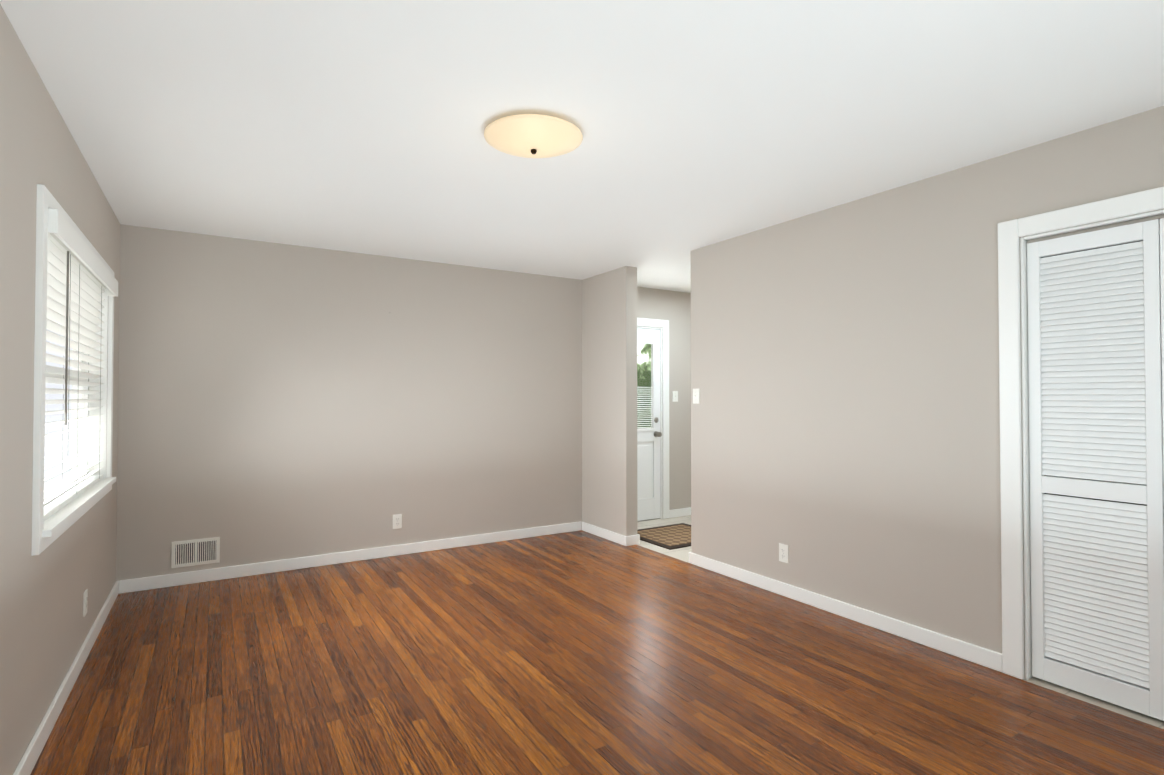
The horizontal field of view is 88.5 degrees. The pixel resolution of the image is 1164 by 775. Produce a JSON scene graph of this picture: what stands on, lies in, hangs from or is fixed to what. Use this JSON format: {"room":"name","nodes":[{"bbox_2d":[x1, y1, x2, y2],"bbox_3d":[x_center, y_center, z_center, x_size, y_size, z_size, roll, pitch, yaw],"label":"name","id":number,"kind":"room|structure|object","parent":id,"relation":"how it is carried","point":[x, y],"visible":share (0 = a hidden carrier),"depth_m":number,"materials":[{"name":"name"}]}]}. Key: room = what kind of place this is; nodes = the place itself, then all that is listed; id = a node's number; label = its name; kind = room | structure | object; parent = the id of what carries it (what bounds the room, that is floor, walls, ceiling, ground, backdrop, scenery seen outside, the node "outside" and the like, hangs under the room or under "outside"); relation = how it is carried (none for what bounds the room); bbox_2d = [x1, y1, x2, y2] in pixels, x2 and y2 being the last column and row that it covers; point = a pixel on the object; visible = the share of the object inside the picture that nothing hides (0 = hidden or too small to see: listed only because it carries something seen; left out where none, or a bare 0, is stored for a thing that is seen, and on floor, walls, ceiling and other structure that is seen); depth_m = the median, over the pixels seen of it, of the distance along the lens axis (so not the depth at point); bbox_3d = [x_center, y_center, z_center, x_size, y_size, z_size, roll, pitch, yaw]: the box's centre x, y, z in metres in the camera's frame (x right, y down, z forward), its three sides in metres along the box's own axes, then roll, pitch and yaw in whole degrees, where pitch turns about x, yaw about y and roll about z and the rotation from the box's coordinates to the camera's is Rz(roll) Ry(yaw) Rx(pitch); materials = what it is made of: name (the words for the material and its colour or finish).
{"room":"empty living room","nodes":[
{"label":"empty living room","id":0,"kind":"room"},
{"bbox_2d":[0,4,119,774],"bbox_3d":[-1.647,0.098,1.490,0.160,2.440,5.989,1,-1,-32],"label":"wall","id":1,"kind":"structure","parent":0,"point":[45,626],"depth_m":2.06,"materials":[{"name":"paint"}]},
{"bbox_2d":[13,580,120,774],"bbox_3d":[-1.571,1.276,1.519,0.020,0.085,5.669,1,-1,-32],"label":"baseboard","id":2,"kind":"structure","parent":1,"relation":"attached to","point":[33,751],"depth_m":2.49,"materials":[{"name":"white wood"}]},
{"bbox_2d":[31,184,117,555],"bbox_3d":[-2.434,-0.054,2.817,0.204,1.309,1.754,1,-1,-32],"label":"window","id":3,"kind":"structure","parent":1,"relation":"in","point":[76,283],"depth_m":2.73,"materials":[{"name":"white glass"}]},
{"bbox_2d":[83,589,87,616],"bbox_3d":[-2.469,1.071,2.972,0.009,0.116,0.072,1,-1,-32],"label":"electrical outlet","id":4,"kind":"object","parent":1,"relation":"attached to","point":[85,598],"visible":1,"depth_m":2.96,"materials":[{"name":"white plastic"}]},
{"bbox_2d":[116,224,690,580],"bbox_3d":[-0.739,0.160,5.471,5.560,2.440,0.160,1,-1,-32],"label":"wall","id":5,"kind":"structure","parent":0,"point":[277,401],"depth_m":4.67,"materials":[{"name":"paint"}]},
{"bbox_2d":[171,537,219,567],"bbox_3d":[-2.687,1.147,4.159,0.282,0.180,0.006,1,-1,-32],"label":"air vent","id":6,"kind":"object","parent":5,"relation":"in","point":[186,553],"visible":1,"depth_m":4.16,"materials":[{"name":"white metal"}]},
{"bbox_2d":[121,521,580,592],"bbox_3d":[-1.514,1.328,4.870,3.570,0.085,0.020,1,-1,-32],"label":"baseboard","id":7,"kind":"structure","parent":5,"relation":"attached to","point":[191,577],"depth_m":4.60,"materials":[{"name":"white wood"}]},
{"bbox_2d":[393,514,401,528],"bbox_3d":[-1.510,1.096,4.883,0.072,0.116,0.009,1,-1,-32],"label":"electrical outlet","id":8,"kind":"object","parent":5,"relation":"attached to","point":[397,521],"visible":1,"depth_m":4.88,"materials":[{"name":"white plastic"}]},
{"bbox_2d":[637,328,661,520],"bbox_3d":[0.514,0.380,6.132,0.768,1.997,0.118,1,-1,-32],"label":"hall door","id":9,"kind":"structure","parent":5,"relation":"in","point":[648,477],"depth_m":6.28,"materials":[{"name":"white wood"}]},
{"bbox_2d":[637,318,669,521],"bbox_3d":[0.479,0.334,6.207,0.961,2.115,0.178,1,-1,-32],"label":"door frame","id":10,"kind":"structure","parent":5,"relation":"attached to","point":[661,325],"depth_m":6.35,"materials":[{"name":"white wood"}]},
{"bbox_2d":[672,391,677,401],"bbox_3d":[1.010,0.095,6.442,0.072,0.116,0.022,1,-1,-32],"label":"light switch","id":11,"kind":"object","parent":5,"relation":"attached to","point":[674,396],"visible":1,"depth_m":6.44,"materials":[{"name":"white plastic"}]},
{"bbox_2d":[670,507,690,517],"bbox_3d":[1.235,1.355,6.563,0.714,0.085,0.016,1,-1,-32],"label":"baseboard","id":12,"kind":"structure","parent":5,"relation":"attached to","point":[681,512],"depth_m":6.45,"materials":[{"name":"white wood"}]},
{"bbox_2d":[0,0,1163,292],"bbox_3d":[0.720,-1.159,2.967,5.720,0.120,5.989,1,-1,-32],"label":"ceiling","id":13,"kind":"structure","parent":0,"point":[358,126],"depth_m":2.36,"materials":[{"name":"paint"}]},
{"bbox_2d":[484,114,582,157],"bbox_3d":[-0.209,-1.058,2.588,0.426,0.095,0.426,1,-1,-32],"label":"ceiling lamp","id":14,"kind":"object","parent":13,"relation":"attached to","point":[532,136],"visible":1,"depth_m":2.50,"materials":[{"name":"beige glass"}]},
{"bbox_2d":[30,530,1163,774],"bbox_3d":[-0.072,1.383,2.440,3.860,0.100,5.989,1,-1,-32],"label":"floor","id":15,"kind":"structure","parent":0,"point":[580,652],"depth_m":2.67,"materials":[{"name":"brown wood"}]},
{"bbox_2d":[582,266,636,535],"bbox_3d":[0.244,0.161,5.552,0.120,2.440,0.733,1,-1,-32],"label":"wall","id":16,"kind":"structure","parent":0,"point":[609,400],"depth_m":5.42,"materials":[{"name":"paint"}]},
{"bbox_2d":[582,522,632,545],"bbox_3d":[0.210,1.338,5.485,0.050,0.085,0.720,1,-1,-32],"label":"baseboard","id":17,"kind":"structure","parent":16,"relation":"attached to","point":[598,531],"depth_m":5.40,"materials":[{"name":"white wood"}]},
{"bbox_2d":[633,534,639,544],"bbox_3d":[0.298,1.339,5.548,0.046,0.085,0.733,1,-1,-32],"label":"baseboard","id":18,"kind":"structure","parent":16,"relation":"attached to","point":[636,538],"depth_m":5.23,"materials":[{"name":"white wood"}]},
{"bbox_2d":[637,515,1163,728],"bbox_3d":[2.364,1.406,3.939,1.860,0.100,5.989,1,-1,-32],"label":"floor","id":19,"kind":"structure","parent":0,"point":[682,554],"depth_m":2.71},
{"bbox_2d":[637,523,690,549],"bbox_3d":[0.887,1.375,5.567,0.790,0.014,0.730,1,-1,-32],"label":"rug","id":20,"kind":"object","parent":19,"relation":"on","point":[673,536],"visible":0.52,"depth_m":5.51,"materials":[{"name":"beige fabric"}]},
{"bbox_2d":[690,106,1163,678],"bbox_3d":[2.012,0.120,2.898,0.120,2.440,4.232,1,-1,-32],"label":"wall","id":21,"kind":"structure","parent":0,"point":[846,408],"depth_m":3.35,"materials":[{"name":"paint"}]},
{"bbox_2d":[693,389,699,403],"bbox_3d":[0.876,0.066,4.610,0.022,0.116,0.072,1,-1,-32],"label":"light switch","id":22,"kind":"object","parent":21,"relation":"attached to","point":[696,396],"visible":1,"depth_m":4.61,"materials":[{"name":"white plastic"}]},
{"bbox_2d":[779,543,788,562],"bbox_3d":[1.314,1.080,3.894,0.009,0.116,0.072,1,-1,-32],"label":"electrical outlet","id":23,"kind":"object","parent":21,"relation":"attached to","point":[783,553],"visible":1,"depth_m":3.89,"materials":[{"name":"white plastic"}]},
{"bbox_2d":[689,552,1001,671],"bbox_3d":[1.407,1.310,3.733,0.016,0.085,2.177,1,-1,-32],"label":"baseboard","id":24,"kind":"structure","parent":21,"relation":"attached to","point":[909,631],"depth_m":3.39,"materials":[{"name":"white wood"}]},
{"bbox_2d":[998,187,1163,679],"bbox_3d":[2.559,0.266,1.990,0.142,2.118,2.025,1,-1,-32],"label":"trim","id":25,"kind":"structure","parent":21,"relation":"attached to","point":[1014,434],"depth_m":2.76,"materials":[{"name":"white wood"}]},
{"bbox_2d":[1027,214,1163,720],"bbox_3d":[2.536,0.308,1.975,0.061,2.004,1.823,1,-1,-32],"label":"bifold closet doors","id":26,"kind":"structure","parent":21,"relation":"in","point":[1096,358],"depth_m":2.54,"materials":[{"name":"white wood"}]},
{"bbox_2d":[1046,240,1146,505],"bbox_3d":[3.110,0.112,2.422,0.120,2.440,2.270,1,-1,-32],"label":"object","id":27,"kind":"structure","parent":0,"point":[1089,479],"depth_m":3.06,"materials":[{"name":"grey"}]},
{"label":"outside","id":28,"kind":"structure","parent":0,"visible":0},
{"bbox_2d":[637,343,650,426],"bbox_3d":[0.355,-0.331,7.937,6.000,4.500,0.001,1,-1,-32],"label":"window","id":29,"kind":"structure","parent":28,"point":[641,351],"depth_m":8.24,"materials":[{"name":"glass"}]}
]}

